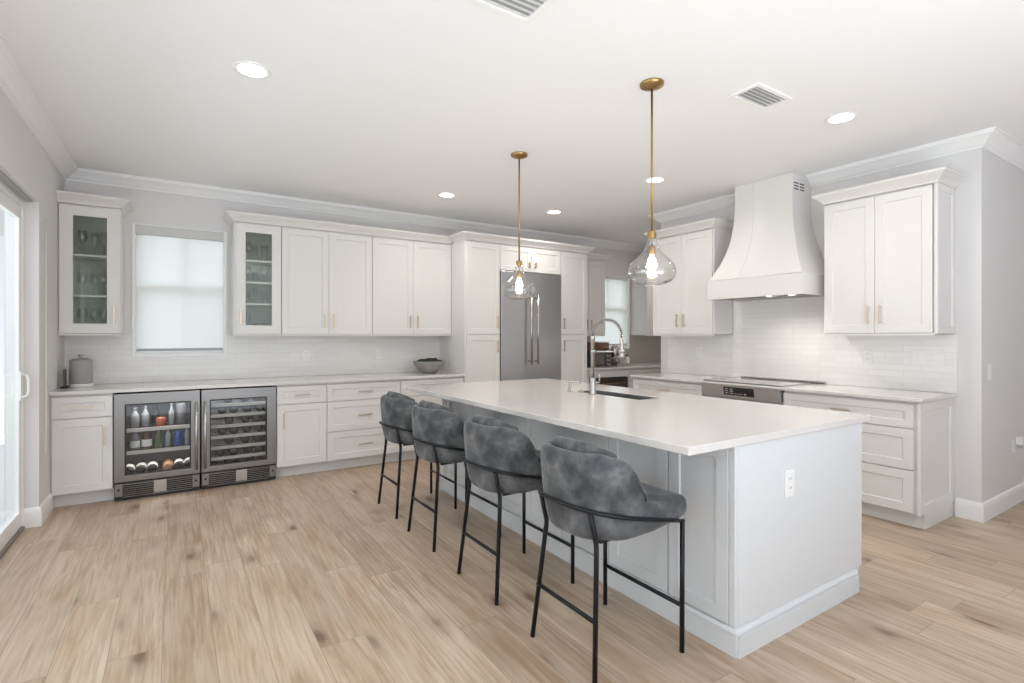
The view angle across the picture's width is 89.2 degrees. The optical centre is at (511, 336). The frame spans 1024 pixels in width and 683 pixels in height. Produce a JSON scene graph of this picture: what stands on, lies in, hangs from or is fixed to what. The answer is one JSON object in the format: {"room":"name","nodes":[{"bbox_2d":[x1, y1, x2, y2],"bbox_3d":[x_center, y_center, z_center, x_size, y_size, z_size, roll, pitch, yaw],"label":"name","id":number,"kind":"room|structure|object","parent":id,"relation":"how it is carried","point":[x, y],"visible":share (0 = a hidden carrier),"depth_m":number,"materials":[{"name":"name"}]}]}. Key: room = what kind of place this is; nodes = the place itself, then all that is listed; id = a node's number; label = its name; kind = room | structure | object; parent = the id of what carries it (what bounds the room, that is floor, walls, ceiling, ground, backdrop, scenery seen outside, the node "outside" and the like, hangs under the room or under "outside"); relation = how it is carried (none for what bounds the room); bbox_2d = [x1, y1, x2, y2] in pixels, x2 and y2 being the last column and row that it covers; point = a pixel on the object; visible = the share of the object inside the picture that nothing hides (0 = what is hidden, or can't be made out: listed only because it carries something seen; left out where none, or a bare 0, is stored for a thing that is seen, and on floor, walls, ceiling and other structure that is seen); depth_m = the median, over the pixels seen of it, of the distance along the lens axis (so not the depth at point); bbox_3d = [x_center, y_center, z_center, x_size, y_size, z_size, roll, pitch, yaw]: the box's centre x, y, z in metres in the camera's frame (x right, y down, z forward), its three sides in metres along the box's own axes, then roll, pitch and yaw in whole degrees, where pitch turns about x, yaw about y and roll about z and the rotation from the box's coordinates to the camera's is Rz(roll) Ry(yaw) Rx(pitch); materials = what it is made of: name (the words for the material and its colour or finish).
{"room":"kitchen","nodes":[
{"label":"kitchen","id":0,"kind":"room"},
{"bbox_2d":[0,89,64,522],"bbox_3d":[-1.766,-0.062,1.070,0.180,2.800,8.117,0,0,-33],"label":"wall","id":1,"kind":"structure","parent":0,"point":[23,160],"depth_m":3.66,"materials":[{"name":"white paint"}]},
{"bbox_2d":[0,170,32,558],"bbox_3d":[-2.369,0.194,1.984,0.140,2.287,3.888,0,0,-33],"label":"door","id":2,"kind":"structure","parent":1,"relation":"in","point":[12,198],"depth_m":3.55,"materials":[{"name":"white paint"}]},
{"bbox_2d":[23,493,53,527],"bbox_3d":[-3.488,1.270,3.825,0.103,0.137,0.446,0,0,-33],"label":"baseboard","id":3,"kind":"structure","parent":1,"relation":"attached to","point":[33,516],"depth_m":3.66,"materials":[{"name":"white paint"}]},
{"bbox_2d":[45,218,46,452],"bbox_3d":[-3.380,-0.011,3.761,0.007,1.701,0.056,0,0,-38],"label":"shade cord","id":4,"kind":"object","parent":1,"relation":"hanging from","point":[45,218],"visible":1,"depth_m":3.78,"materials":[{"name":"white plastic"}]},
{"bbox_2d":[65,180,651,383],"bbox_3d":[-0.662,-0.062,6.718,8.200,2.800,0.160,0,0,-33],"label":"wall","id":5,"kind":"structure","parent":0,"point":[149,207],"depth_m":5.11,"materials":[{"name":"white paint"}]},
{"bbox_2d":[56,190,132,335],"bbox_3d":[-3.586,-0.596,4.485,0.481,1.172,0.403,0,0,-33],"label":"upper cabinet","id":6,"kind":"object","parent":5,"relation":"attached to","point":[75,257],"depth_m":4.44,"materials":[{"name":"white paint"}]},
{"bbox_2d":[73,254,106,261],"bbox_3d":[-3.637,-0.684,4.502,0.364,0.016,0.289,0,0,-33],"label":"shelf","id":7,"kind":"object","parent":6,"relation":"attached to","point":[76,257],"depth_m":4.49,"materials":[{"name":"white paint"}]},
{"bbox_2d":[73,294,106,298],"bbox_3d":[-3.637,-0.344,4.502,0.364,0.016,0.289,0,0,-33],"label":"shelf","id":8,"kind":"object","parent":6,"relation":"attached to","point":[75,296],"depth_m":4.45,"materials":[{"name":"white paint"}]},
{"bbox_2d":[132,223,226,356],"bbox_3d":[-3.206,-0.428,5.030,0.768,1.236,0.124,0,0,-33],"label":"window","id":9,"kind":"structure","parent":5,"relation":"in","point":[223,352],"depth_m":4.93,"materials":[{"name":"white paint"}]},
{"bbox_2d":[135,224,223,351],"bbox_3d":[-3.188,-0.451,5.002,0.716,1.178,0.061,0,0,-33],"label":"roller shade","id":10,"kind":"object","parent":9,"relation":"attached to","point":[180,270],"visible":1,"depth_m":4.99,"materials":[{"name":"grey fabric"}]},
{"bbox_2d":[65,335,439,384],"bbox_3d":[-2.399,0.204,5.492,3.570,0.437,0.008,0,0,-33],"label":"backsplash","id":11,"kind":"structure","parent":5,"relation":"attached to","point":[247,356],"depth_m":5.36,"materials":[{"name":"tile"}]},
{"bbox_2d":[231,221,280,335],"bbox_3d":[-2.550,-0.556,5.175,0.418,1.092,0.371,0,0,-33],"label":"upper cabinet","id":12,"kind":"object","parent":5,"relation":"attached to","point":[244,236],"visible":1,"depth_m":5.14,"materials":[{"name":"white paint"}]},
{"bbox_2d":[246,260,271,266],"bbox_3d":[-2.565,-0.739,5.198,0.370,0.016,0.289,0,0,-33],"label":"shelf","id":13,"kind":"object","parent":12,"relation":"attached to","point":[249,263],"depth_m":5.18,"materials":[{"name":"white paint"}]},
{"bbox_2d":[246,281,271,286],"bbox_3d":[-2.565,-0.529,5.198,0.370,0.016,0.289,0,0,-33],"label":"shelf","id":14,"kind":"object","parent":12,"relation":"attached to","point":[248,283],"depth_m":5.18,"materials":[{"name":"white paint"}]},
{"bbox_2d":[246,303,271,306],"bbox_3d":[-2.565,-0.319,5.198,0.370,0.016,0.289,0,0,-33],"label":"shelf","id":15,"kind":"object","parent":12,"relation":"attached to","point":[247,304],"depth_m":5.17,"materials":[{"name":"white paint"}]},
{"bbox_2d":[281,226,371,335],"bbox_3d":[-1.990,-0.556,5.538,0.913,1.092,0.371,0,0,-33],"label":"upper cabinet","id":16,"kind":"object","parent":5,"relation":"attached to","point":[326,276],"visible":1,"depth_m":5.39,"materials":[{"name":"white paint"}]},
{"bbox_2d":[372,236,450,335],"bbox_3d":[-1.205,-0.556,6.048,0.955,1.092,0.371,0,0,-33],"label":"upper cabinet","id":17,"kind":"object","parent":5,"relation":"attached to","point":[411,279],"visible":0.98,"depth_m":5.90,"materials":[{"name":"white paint"}]},
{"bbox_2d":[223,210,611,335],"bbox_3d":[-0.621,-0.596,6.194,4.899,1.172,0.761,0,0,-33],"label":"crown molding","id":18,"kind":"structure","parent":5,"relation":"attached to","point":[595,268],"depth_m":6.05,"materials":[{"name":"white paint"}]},
{"bbox_2d":[499,244,560,274],"bbox_3d":[0.063,-0.946,6.656,0.910,0.312,0.729,0,0,-33],"label":"upper cabinet","id":19,"kind":"object","parent":5,"relation":"attached to","point":[534,260],"visible":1,"depth_m":6.38,"materials":[{"name":"white paint"}]},
{"bbox_2d":[605,275,628,348],"bbox_3d":[1.516,-0.378,8.092,0.758,1.136,0.124,0,0,-33],"label":"window","id":20,"kind":"structure","parent":5,"relation":"in","point":[627,281],"depth_m":8.25,"materials":[{"name":"white paint"}]},
{"bbox_2d":[595,276,627,345],"bbox_3d":[1.534,-0.401,8.064,0.706,1.078,0.061,0,0,-33],"label":"roller shade","id":21,"kind":"object","parent":20,"relation":"attached to","point":[615,287],"visible":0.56,"depth_m":8.11,"materials":[{"name":"grey fabric"}]},
{"bbox_2d":[587,336,660,362],"bbox_3d":[1.649,0.204,8.117,2.400,0.437,0.008,0,0,-33],"label":"backsplash","id":22,"kind":"structure","parent":5,"relation":"attached to","point":[642,349],"depth_m":8.43,"materials":[{"name":"grey tile"}]},
{"bbox_2d":[628,259,653,335],"bbox_3d":[2.352,-0.596,8.335,0.964,1.172,0.403,0,0,-33],"label":"upper cabinet","id":23,"kind":"object","parent":5,"relation":"attached to","point":[641,295],"depth_m":8.08,"materials":[{"name":"white paint"}]},
{"bbox_2d":[0,0,1023,245],"bbox_3d":[1.700,-1.502,3.426,8.620,0.080,8.300,0,0,-33],"label":"ceiling","id":24,"kind":"structure","parent":0,"point":[392,105],"depth_m":3.09,"materials":[{"name":"white paint"}]},
{"bbox_2d":[232,61,270,79],"bbox_3d":[-1.425,-1.458,2.845,0.192,0.008,0.192,0,0,-33],"label":"recessed light","id":25,"kind":"object","parent":24,"relation":"in","point":[248,69],"visible":1,"depth_m":2.84,"materials":[{"name":"white paint"}]},
{"bbox_2d":[467,0,554,23],"bbox_3d":[-0.010,-1.454,2.225,0.345,0.016,0.225,0,0,-33],"label":"ceiling vent","id":26,"kind":"object","parent":24,"relation":"in","point":[519,10],"visible":1,"depth_m":2.29,"materials":[{"name":"white metal"}]},
{"bbox_2d":[502,151,535,299],"bbox_3d":[0.058,-0.882,4.159,0.272,1.159,0.272,0,0,-33],"label":"pendant light","id":27,"kind":"object","parent":24,"relation":"hanging from","point":[518,155],"visible":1,"depth_m":4.15,"materials":[{"name":"gold metal"}]},
{"bbox_2d":[516,260,521,277],"bbox_3d":[0.058,-0.541,4.159,0.049,0.138,0.049,0,0,-33],"label":"socket","id":28,"kind":"object","parent":27,"relation":"attached to","point":[518,263],"depth_m":4.14,"materials":[{"name":"gold metal"}]},
{"bbox_2d":[628,78,676,284],"bbox_3d":[0.807,-0.882,2.994,0.272,1.159,0.272,0,0,-33],"label":"pendant light","id":29,"kind":"object","parent":24,"relation":"hanging from","point":[650,84],"visible":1,"depth_m":2.98,"materials":[{"name":"gold metal"}]},
{"bbox_2d":[647,231,655,254],"bbox_3d":[0.807,-0.541,2.994,0.049,0.138,0.049,0,0,-33],"label":"socket","id":30,"kind":"object","parent":29,"relation":"attached to","point":[651,235],"depth_m":2.98,"materials":[{"name":"gold metal"}]},
{"bbox_2d":[644,177,665,183],"bbox_3d":[1.334,-1.458,4.841,0.192,0.008,0.192,0,0,-33],"label":"recessed light","id":31,"kind":"object","parent":24,"relation":"in","point":[655,179],"visible":0.98,"depth_m":4.85,"materials":[{"name":"white paint"}]},
{"bbox_2d":[728,82,792,110],"bbox_3d":[1.512,-1.454,3.155,0.360,0.016,0.200,0,0,-33],"label":"ceiling vent","id":32,"kind":"object","parent":24,"relation":"in","point":[760,96],"visible":1,"depth_m":3.15,"materials":[{"name":"white metal"}]},
{"bbox_2d":[824,112,857,124],"bbox_3d":[2.200,-1.458,3.469,0.192,0.008,0.192,0,0,-33],"label":"recessed light","id":33,"kind":"object","parent":24,"relation":"in","point":[840,118],"visible":1,"depth_m":3.47,"materials":[{"name":"white paint"}]},
{"bbox_2d":[0,458,1023,682],"bbox_3d":[1.729,1.368,3.445,8.550,0.060,8.300,0,0,-33],"label":"floor","id":34,"kind":"structure","parent":0,"point":[300,578],"depth_m":2.58,"materials":[{"name":"brown wood"}]},
{"bbox_2d":[50,393,115,507],"bbox_3d":[-3.548,0.896,4.338,0.385,0.884,0.689,0,0,-33],"label":"base cabinet","id":35,"kind":"object","parent":34,"relation":"on","point":[81,426],"visible":0.98,"depth_m":4.09,"materials":[{"name":"white paint"}]},
{"bbox_2d":[114,389,199,500],"bbox_3d":[-3.106,0.901,4.572,0.596,0.873,0.673,0,0,-33],"label":"beverage cooler","id":36,"kind":"object","parent":34,"relation":"on","point":[135,485],"visible":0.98,"depth_m":4.40,"materials":[{"name":"grey metal"}]},
{"bbox_2d":[130,432,139,449],"bbox_3d":[-3.167,0.865,4.361,0.070,0.165,0.070,0,0,-33],"label":"bottle","id":37,"kind":"object","parent":36,"relation":"on","point":[135,438],"visible":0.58,"depth_m":4.34,"materials":[{"name":"grey glass"}]},
{"bbox_2d":[131,408,138,427],"bbox_3d":[-3.167,0.680,4.361,0.060,0.165,0.059,0,0,-33],"label":"bottle","id":38,"kind":"object","parent":36,"relation":"on","point":[135,416],"visible":1,"depth_m":4.34,"materials":[{"name":"grey"}]},
{"bbox_2d":[135,461,146,472],"bbox_3d":[-3.196,1.115,4.479,0.075,0.075,0.300,0,0,-33],"label":"wine bottle","id":39,"kind":"object","parent":36,"relation":"in","point":[141,466],"visible":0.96,"depth_m":4.37,"materials":[{"name":"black glass"}]},
{"bbox_2d":[141,406,148,425],"bbox_3d":[-3.125,0.677,4.424,0.056,0.170,0.055,0,0,-33],"label":"bottle","id":40,"kind":"object","parent":36,"relation":"on","point":[145,415],"visible":1,"depth_m":4.41,"materials":[{"name":"grey"}]},
{"bbox_2d":[141,431,151,448],"bbox_3d":[-3.100,0.859,4.404,0.074,0.178,0.074,0,0,-33],"label":"bottle","id":41,"kind":"object","parent":36,"relation":"on","point":[146,441],"visible":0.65,"depth_m":4.38,"materials":[{"name":"brown glass"}]},
{"bbox_2d":[147,460,157,471],"bbox_3d":[-3.121,1.115,4.510,0.075,0.075,0.300,0,0,-33],"label":"wine bottle","id":42,"kind":"object","parent":36,"relation":"in","point":[152,465],"visible":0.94,"depth_m":4.40,"materials":[{"name":"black glass"}]},
{"bbox_2d":[151,404,159,424],"bbox_3d":[-3.083,0.667,4.487,0.066,0.190,0.065,0,0,-33],"label":"bottle","id":43,"kind":"object","parent":36,"relation":"on","point":[155,412],"visible":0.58,"depth_m":4.46,"materials":[{"name":"clear glass"}]},
{"bbox_2d":[114,473,199,499],"bbox_3d":[-2.968,1.255,4.358,0.596,0.134,0.042,0,0,-33],"label":"grille","id":44,"kind":"object","parent":36,"relation":"attached to","point":[127,489],"depth_m":4.34,"materials":[{"name":"grey metal"}]},
{"bbox_2d":[154,430,162,447],"bbox_3d":[-3.029,0.863,4.450,0.062,0.170,0.061,0,0,-33],"label":"bottle","id":45,"kind":"object","parent":36,"relation":"on","point":[158,438],"visible":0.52,"depth_m":4.43,"materials":[{"name":"green glass"}]},
{"bbox_2d":[127,424,189,432],"bbox_3d":[-2.985,0.774,4.385,0.542,0.030,0.017,0,0,-33],"label":"shelf","id":46,"kind":"object","parent":36,"relation":"attached to","point":[184,425],"depth_m":4.38,"materials":[{"name":"silver metal"}]},
{"bbox_2d":[127,445,189,454],"bbox_3d":[-2.985,0.959,4.385,0.542,0.030,0.017,0,0,-33],"label":"shelf","id":47,"kind":"object","parent":36,"relation":"attached to","point":[188,446],"depth_m":4.38,"materials":[{"name":"silver metal"}]},
{"bbox_2d":[156,416,165,425],"bbox_3d":[-3.011,0.725,4.450,0.072,0.075,0.071,0,0,-33],"label":"jar","id":48,"kind":"object","parent":36,"relation":"on","point":[160,421],"visible":1,"depth_m":4.42,"materials":[{"name":"brown"}]},
{"bbox_2d":[163,458,172,469],"bbox_3d":[-3.037,1.115,4.582,0.074,0.074,0.300,0,0,-33],"label":"wine bottle","id":49,"kind":"object","parent":36,"relation":"in","point":[167,463],"visible":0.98,"depth_m":4.47,"materials":[{"name":"orange glass"}]},
{"bbox_2d":[169,403,173,424],"bbox_3d":[-2.953,0.670,4.499,0.040,0.185,0.039,0,0,-33],"label":"bottle","id":50,"kind":"object","parent":36,"relation":"on","point":[171,411],"visible":1,"depth_m":4.49,"materials":[{"name":"grey"}]},
{"bbox_2d":[174,430,182,445],"bbox_3d":[-2.911,0.885,4.527,0.064,0.125,0.064,0,0,-33],"label":"can","id":51,"kind":"object","parent":36,"relation":"on","point":[178,437],"visible":1,"depth_m":4.50,"materials":[{"name":"blue metal"}]},
{"bbox_2d":[174,457,183,468],"bbox_3d":[-2.962,1.115,4.613,0.075,0.075,0.300,0,0,-33],"label":"wine bottle","id":52,"kind":"object","parent":36,"relation":"in","point":[178,462],"visible":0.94,"depth_m":4.50,"materials":[{"name":"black glass"}]},
{"bbox_2d":[176,403,185,423],"bbox_3d":[-2.911,0.672,4.563,0.072,0.180,0.071,0,0,-33],"label":"bottle","id":53,"kind":"object","parent":36,"relation":"on","point":[180,407],"visible":0.98,"depth_m":4.54,"materials":[{"name":"grey metal"}]},
{"bbox_2d":[199,386,275,488],"bbox_3d":[-2.597,0.901,4.902,0.598,0.873,0.673,0,0,-33],"label":"wine cooler","id":54,"kind":"object","parent":34,"relation":"on","point":[212,474],"visible":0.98,"depth_m":4.72,"materials":[{"name":"grey metal"}]},
{"bbox_2d":[201,464,275,487],"bbox_3d":[-2.458,1.255,4.688,0.598,0.134,0.042,0,0,-33],"label":"grille","id":55,"kind":"object","parent":54,"relation":"attached to","point":[242,474],"depth_m":4.67,"materials":[{"name":"grey metal"}]},
{"bbox_2d":[273,383,326,476],"bbox_3d":[-2.175,0.896,5.229,0.452,0.884,0.689,0,0,-33],"label":"base cabinet","id":56,"kind":"object","parent":34,"relation":"on","point":[301,409],"visible":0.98,"depth_m":4.98,"materials":[{"name":"white paint"}]},
{"bbox_2d":[324,380,399,470],"bbox_3d":[-1.667,0.896,5.558,0.755,0.884,0.689,0,0,-33],"label":"base cabinet","id":57,"kind":"object","parent":34,"relation":"on","point":[355,435],"visible":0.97,"depth_m":5.27,"materials":[{"name":"white paint"}]},
{"bbox_2d":[377,391,456,518],"bbox_3d":[-0.745,0.881,4.125,0.596,0.917,0.499,0,0,-32],"label":"bar stool","id":58,"kind":"object","parent":34,"relation":"on","point":[396,408],"visible":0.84,"depth_m":3.88,"materials":[{"name":"grey fabric"}]},
{"bbox_2d":[386,391,414,400],"bbox_3d":[-0.881,0.552,4.038,0.172,0.260,0.332,0,0,-32],"label":"cushion","id":59,"kind":"object","parent":58,"relation":"on","point":[392,396],"depth_m":3.92,"materials":[{"name":"grey fabric"}]},
{"bbox_2d":[397,377,463,460],"bbox_3d":[-1.033,0.896,5.969,0.752,0.884,0.689,0,0,-33],"label":"base cabinet","id":60,"kind":"object","parent":34,"relation":"on","point":[408,452],"visible":0.02,"depth_m":5.65,"materials":[{"name":"white paint"}]},
{"bbox_2d":[49,371,464,395],"bbox_3d":[-2.214,0.438,5.205,3.567,0.028,0.672,0,0,-33],"label":"countertop","id":61,"kind":"structure","parent":60,"relation":"on","point":[270,381],"depth_m":4.81,"materials":[{"name":"white stone"}]},
{"bbox_2d":[68,354,92,387],"bbox_3d":[-3.654,0.286,4.400,0.164,0.274,0.164,0,0,-33],"label":"canister","id":62,"kind":"object","parent":61,"relation":"on","point":[81,368],"visible":0.99,"depth_m":4.34,"materials":[{"name":"grey ceramic"}]},
{"bbox_2d":[413,361,444,372],"bbox_3d":[-0.966,0.353,6.048,0.372,0.140,0.372,0,0,-33],"label":"bowl","id":63,"kind":"object","parent":61,"relation":"on","point":[424,367],"visible":0.86,"depth_m":5.92,"materials":[{"name":"white ceramic"}]},
{"bbox_2d":[407,400,501,551],"bbox_3d":[-0.387,0.881,3.539,0.596,0.917,0.499,0,0,-33],"label":"bar stool","id":64,"kind":"object","parent":34,"relation":"on","point":[437,437],"visible":0.89,"depth_m":3.29,"materials":[{"name":"grey fabric"}]},
{"bbox_2d":[419,400,453,412],"bbox_3d":[-0.522,0.552,3.450,0.172,0.260,0.332,0,0,-33],"label":"cushion","id":65,"kind":"object","parent":64,"relation":"on","point":[429,407],"depth_m":3.34,"materials":[{"name":"grey fabric"}]},
{"bbox_2d":[440,240,499,382],"bbox_3d":[-0.512,0.118,6.283,0.457,2.440,0.729,0,0,-33],"label":"tall cabinet","id":66,"kind":"object","parent":34,"relation":"on","point":[472,349],"visible":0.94,"depth_m":6.03,"materials":[{"name":"white paint"}]},
{"bbox_2d":[457,414,574,605],"bbox_3d":[0.024,0.881,2.900,0.596,0.917,0.499,0,0,-33],"label":"bar stool","id":67,"kind":"object","parent":34,"relation":"on","point":[499,458],"visible":0.97,"depth_m":2.66,"materials":[{"name":"grey fabric"}]},
{"bbox_2d":[472,414,518,430],"bbox_3d":[-0.112,0.552,2.811,0.172,0.260,0.332,0,0,-33],"label":"cushion","id":68,"kind":"object","parent":67,"relation":"on","point":[488,423],"depth_m":2.70,"materials":[{"name":"grey fabric"}]},
{"bbox_2d":[499,271,560,380],"bbox_3d":[0.084,0.277,6.623,0.904,2.122,0.767,0,0,-33],"label":"refrigerator","id":69,"kind":"object","parent":34,"relation":"on","point":[530,329],"visible":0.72,"depth_m":6.33,"materials":[{"name":"silver metal"}]},
{"bbox_2d":[560,251,586,382],"bbox_3d":[0.637,0.118,7.029,0.456,2.440,0.729,0,0,-33],"label":"tall cabinet","id":70,"kind":"object","parent":34,"relation":"on","point":[573,264],"visible":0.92,"depth_m":6.75,"materials":[{"name":"white paint"}]},
{"bbox_2d":[530,435,686,682],"bbox_3d":[0.416,0.881,2.284,0.596,0.917,0.499,0,0,-33],"label":"bar stool","id":71,"kind":"object","parent":34,"relation":"on","point":[587,492],"visible":1,"depth_m":2.07,"materials":[{"name":"grey fabric"}]},
{"bbox_2d":[552,435,617,458],"bbox_3d":[0.280,0.552,2.196,0.172,0.260,0.332,0,0,-33],"label":"cushion","id":72,"kind":"object","parent":71,"relation":"on","point":[583,450],"depth_m":2.09,"materials":[{"name":"grey fabric"}]},
{"bbox_2d":[595,369,627,377],"bbox_3d":[1.188,0.896,7.431,0.676,0.884,0.653,0,0,-33],"label":"base cabinet","id":73,"kind":"object","parent":34,"relation":"on","point":[615,372],"visible":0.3,"depth_m":7.17,"materials":[{"name":"white paint"}]},
{"bbox_2d":[596,376,627,387],"bbox_3d":[1.239,0.750,7.354,0.640,0.372,0.572,0,0,-33],"label":"oven","id":74,"kind":"object","parent":73,"relation":"in","point":[622,381],"visible":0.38,"depth_m":7.19,"materials":[{"name":"black glass"}]},
{"bbox_2d":[628,367,660,387],"bbox_3d":[1.819,0.896,7.819,0.800,0.884,0.689,0,0,-33],"label":"base cabinet","id":75,"kind":"object","parent":34,"relation":"on","point":[657,369],"visible":0.03,"depth_m":7.46,"materials":[{"name":"white paint"}]},
{"bbox_2d":[440,399,861,658],"bbox_3d":[0.634,0.899,3.663,1.154,0.878,2.873,0,0,-33],"label":"kitchen island","id":76,"kind":"object","parent":34,"relation":"on","point":[761,564],"visible":0.48,"depth_m":2.44,"materials":[{"name":"white paint"}]},
{"bbox_2d":[404,378,870,455],"bbox_3d":[0.510,0.441,3.638,1.515,0.034,2.950,0,0,-33],"label":"island countertop","id":77,"kind":"structure","parent":76,"relation":"on","point":[685,424],"depth_m":2.83,"materials":[{"name":"white stone"}]},
{"bbox_2d":[589,318,624,394],"bbox_3d":[0.695,0.142,3.799,0.261,0.562,0.056,0,0,5],"label":"faucet","id":78,"kind":"object","parent":77,"relation":"on","point":[621,351],"visible":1,"depth_m":3.79,"materials":[{"name":"silver metal"}]},
{"bbox_2d":[578,390,653,399],"bbox_3d":[0.761,0.542,3.830,0.212,0.229,0.677,0,0,-33],"label":"sink","id":79,"kind":"object","parent":77,"relation":"in","point":[614,394],"visible":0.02,"depth_m":3.92,"materials":[{"name":"silver metal"}]},
{"bbox_2d":[784,468,793,497],"bbox_3d":[1.277,0.673,2.385,0.078,0.125,0.010,0,0,-33],"label":"wall outlet","id":80,"kind":"object","parent":76,"relation":"attached to","point":[788,474],"visible":1,"depth_m":2.38,"materials":[{"name":"white plastic"}]},
{"bbox_2d":[633,377,704,395],"bbox_3d":[1.830,0.896,5.562,0.644,0.884,0.914,0,0,-33],"label":"base cabinet","id":81,"kind":"object","parent":34,"relation":"on","point":[690,388],"visible":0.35,"depth_m":5.36,"materials":[{"name":"white paint"}]},
{"bbox_2d":[630,373,729,382],"bbox_3d":[1.831,0.436,5.562,0.628,0.024,0.929,0,0,-33],"label":"countertop","id":82,"kind":"structure","parent":81,"relation":"on","point":[662,376],"depth_m":5.53,"materials":[{"name":"white stone"}]},
{"bbox_2d":[702,376,826,404],"bbox_3d":[2.295,0.869,4.797,0.673,0.938,0.844,0,0,-33],"label":"range","id":83,"kind":"object","parent":34,"relation":"on","point":[744,388],"visible":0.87,"depth_m":4.69,"materials":[{"name":"silver metal"}]},
{"bbox_2d":[704,385,799,404],"bbox_3d":[2.268,0.864,4.822,0.656,0.828,0.768,0,0,-33],"label":"oven","id":84,"kind":"object","parent":83,"relation":"in","point":[753,393],"depth_m":4.60,"materials":[{"name":"silver metal"}]},
{"bbox_2d":[705,377,813,386],"bbox_3d":[2.307,0.417,4.848,0.593,0.008,0.764,0,0,-33],"label":"cooktop","id":85,"kind":"object","parent":83,"relation":"in","point":[757,381],"depth_m":4.80,"materials":[{"name":"black glass"}]},
{"bbox_2d":[784,391,953,529],"bbox_3d":[2.774,0.896,4.106,0.644,0.884,0.956,0,0,-33],"label":"base cabinet","id":86,"kind":"object","parent":34,"relation":"on","point":[908,447],"visible":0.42,"depth_m":3.72,"materials":[{"name":"white paint"}]},
{"bbox_2d":[780,384,956,402],"bbox_3d":[2.778,0.436,4.101,0.628,0.024,0.988,0,0,-33],"label":"countertop","id":87,"kind":"structure","parent":86,"relation":"on","point":[854,391],"depth_m":3.94,"materials":[{"name":"white stone"}]},
{"bbox_3d":[2.495,0.896,8.257,0.808,0.884,0.689,0,0,-33],"label":"base cabinet","id":88,"kind":"object","parent":34,"relation":"on","visible":0},
{"bbox_2d":[587,362,660,370],"bbox_3d":[1.829,0.438,7.827,2.406,0.028,0.672,0,0,-33],"label":"countertop","id":89,"kind":"structure","parent":88,"relation":"on","point":[653,364],"depth_m":7.38,"materials":[{"name":"white stone"}]},
{"bbox_2d":[587,350,610,366],"bbox_3d":[1.170,0.303,7.404,0.420,0.240,0.329,0,0,-33],"label":"toaster oven","id":90,"kind":"object","parent":89,"relation":"on","point":[601,358],"visible":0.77,"depth_m":7.30,"materials":[{"name":"black metal"}]},
{"bbox_2d":[587,342,608,349],"bbox_3d":[1.163,0.127,7.405,0.380,0.112,0.250,0,0,-33],"label":"wooden box","id":91,"kind":"object","parent":90,"relation":"on","point":[598,346],"visible":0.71,"depth_m":7.32,"materials":[{"name":"brown wood"}]},
{"bbox_2d":[610,344,628,365],"bbox_3d":[1.570,0.257,7.614,0.240,0.333,0.372,0,0,-33],"label":"espresso machine","id":92,"kind":"object","parent":89,"relation":"on","point":[615,361],"visible":0.62,"depth_m":7.59,"materials":[{"name":"silver metal"}]},
{"bbox_2d":[661,148,1023,515],"bbox_3d":[3.728,-0.062,5.725,2.715,2.800,2.950,0,0,-33],"label":"wall","id":93,"kind":"structure","parent":0,"point":[989,203],"depth_m":3.87,"materials":[{"name":"white paint"}]},
{"bbox_2d":[0,33,734,252],"bbox_3d":[1.586,-1.414,3.243,7.810,0.096,8.117,0,0,-33],"label":"trim","id":94,"kind":"structure","parent":93,"relation":"attached to","point":[14,84],"depth_m":5.10,"materials":[{"name":"white paint"}]},
{"bbox_2d":[644,217,733,335],"bbox_3d":[1.925,-0.596,5.637,0.401,1.172,0.921,0,0,-33],"label":"upper cabinet","id":95,"kind":"object","parent":93,"relation":"attached to","point":[682,306],"depth_m":5.47,"materials":[{"name":"white paint"}]},
{"bbox_2d":[708,172,823,301],"bbox_3d":[2.378,-0.908,4.818,0.535,1.103,0.913,0,0,-33],"label":"range hood","id":96,"kind":"object","parent":93,"relation":"attached to","point":[773,252],"visible":0.93,"depth_m":4.69,"materials":[{"name":"white paint"}]},
{"bbox_2d":[668,297,957,393],"bbox_3d":[2.578,-0.019,4.995,0.008,0.885,2.704,0,0,-33],"label":"backsplash","id":97,"kind":"structure","parent":93,"relation":"attached to","point":[783,338],"depth_m":4.80,"materials":[{"name":"tile"}]},
{"bbox_2d":[863,350,871,363],"bbox_3d":[2.982,0.168,4.356,0.010,0.115,0.072,0,0,-33],"label":"wall outlet","id":98,"kind":"object","parent":93,"relation":"attached to","point":[867,354],"visible":1,"depth_m":4.35,"materials":[{"name":"white plastic"}]},
{"bbox_2d":[811,166,965,335],"bbox_3d":[2.929,-0.596,4.089,0.401,1.172,0.906,0,0,-33],"label":"upper cabinet","id":99,"kind":"object","parent":93,"relation":"attached to","point":[889,258],"depth_m":3.93,"materials":[{"name":"white paint"}]},
{"bbox_2d":[805,126,1023,186],"bbox_3d":[4.190,-1.414,4.917,2.819,0.096,1.299,0,0,-33],"label":"trim","id":100,"kind":"structure","parent":93,"relation":"attached to","point":[994,140],"depth_m":4.00,"materials":[{"name":"white paint"}]},
{"bbox_2d":[912,350,943,365],"bbox_3d":[3.210,0.163,4.004,0.010,0.115,0.196,0,0,-33],"label":"switch plate","id":101,"kind":"object","parent":93,"relation":"attached to","point":[919,357],"visible":1,"depth_m":4.00,"materials":[{"name":"white plastic"}]},
{"bbox_2d":[955,482,1023,522],"bbox_3d":[4.489,1.270,4.537,2.731,0.137,0.161,0,0,-33],"label":"baseboard","id":102,"kind":"structure","parent":93,"relation":"attached to","point":[982,512],"depth_m":3.84,"materials":[{"name":"white paint"}]},
{"label":"outside","id":103,"kind":"structure","parent":0,"visible":0},
{"bbox_3d":[-0.856,1.488,11.411,13.020,0.100,7.920,0,0,-33],"label":"lawn","id":104,"kind":"structure","parent":103,"visible":0},
{"bbox_2d":[0,209,165,433],"bbox_3d":[-4.186,-0.712,11.051,11.800,4.300,3.100,0,0,-33],"label":"house","id":105,"kind":"structure","parent":104,"relation":"on","point":[1,210],"depth_m":7.64,"materials":[{"name":"white paint"}]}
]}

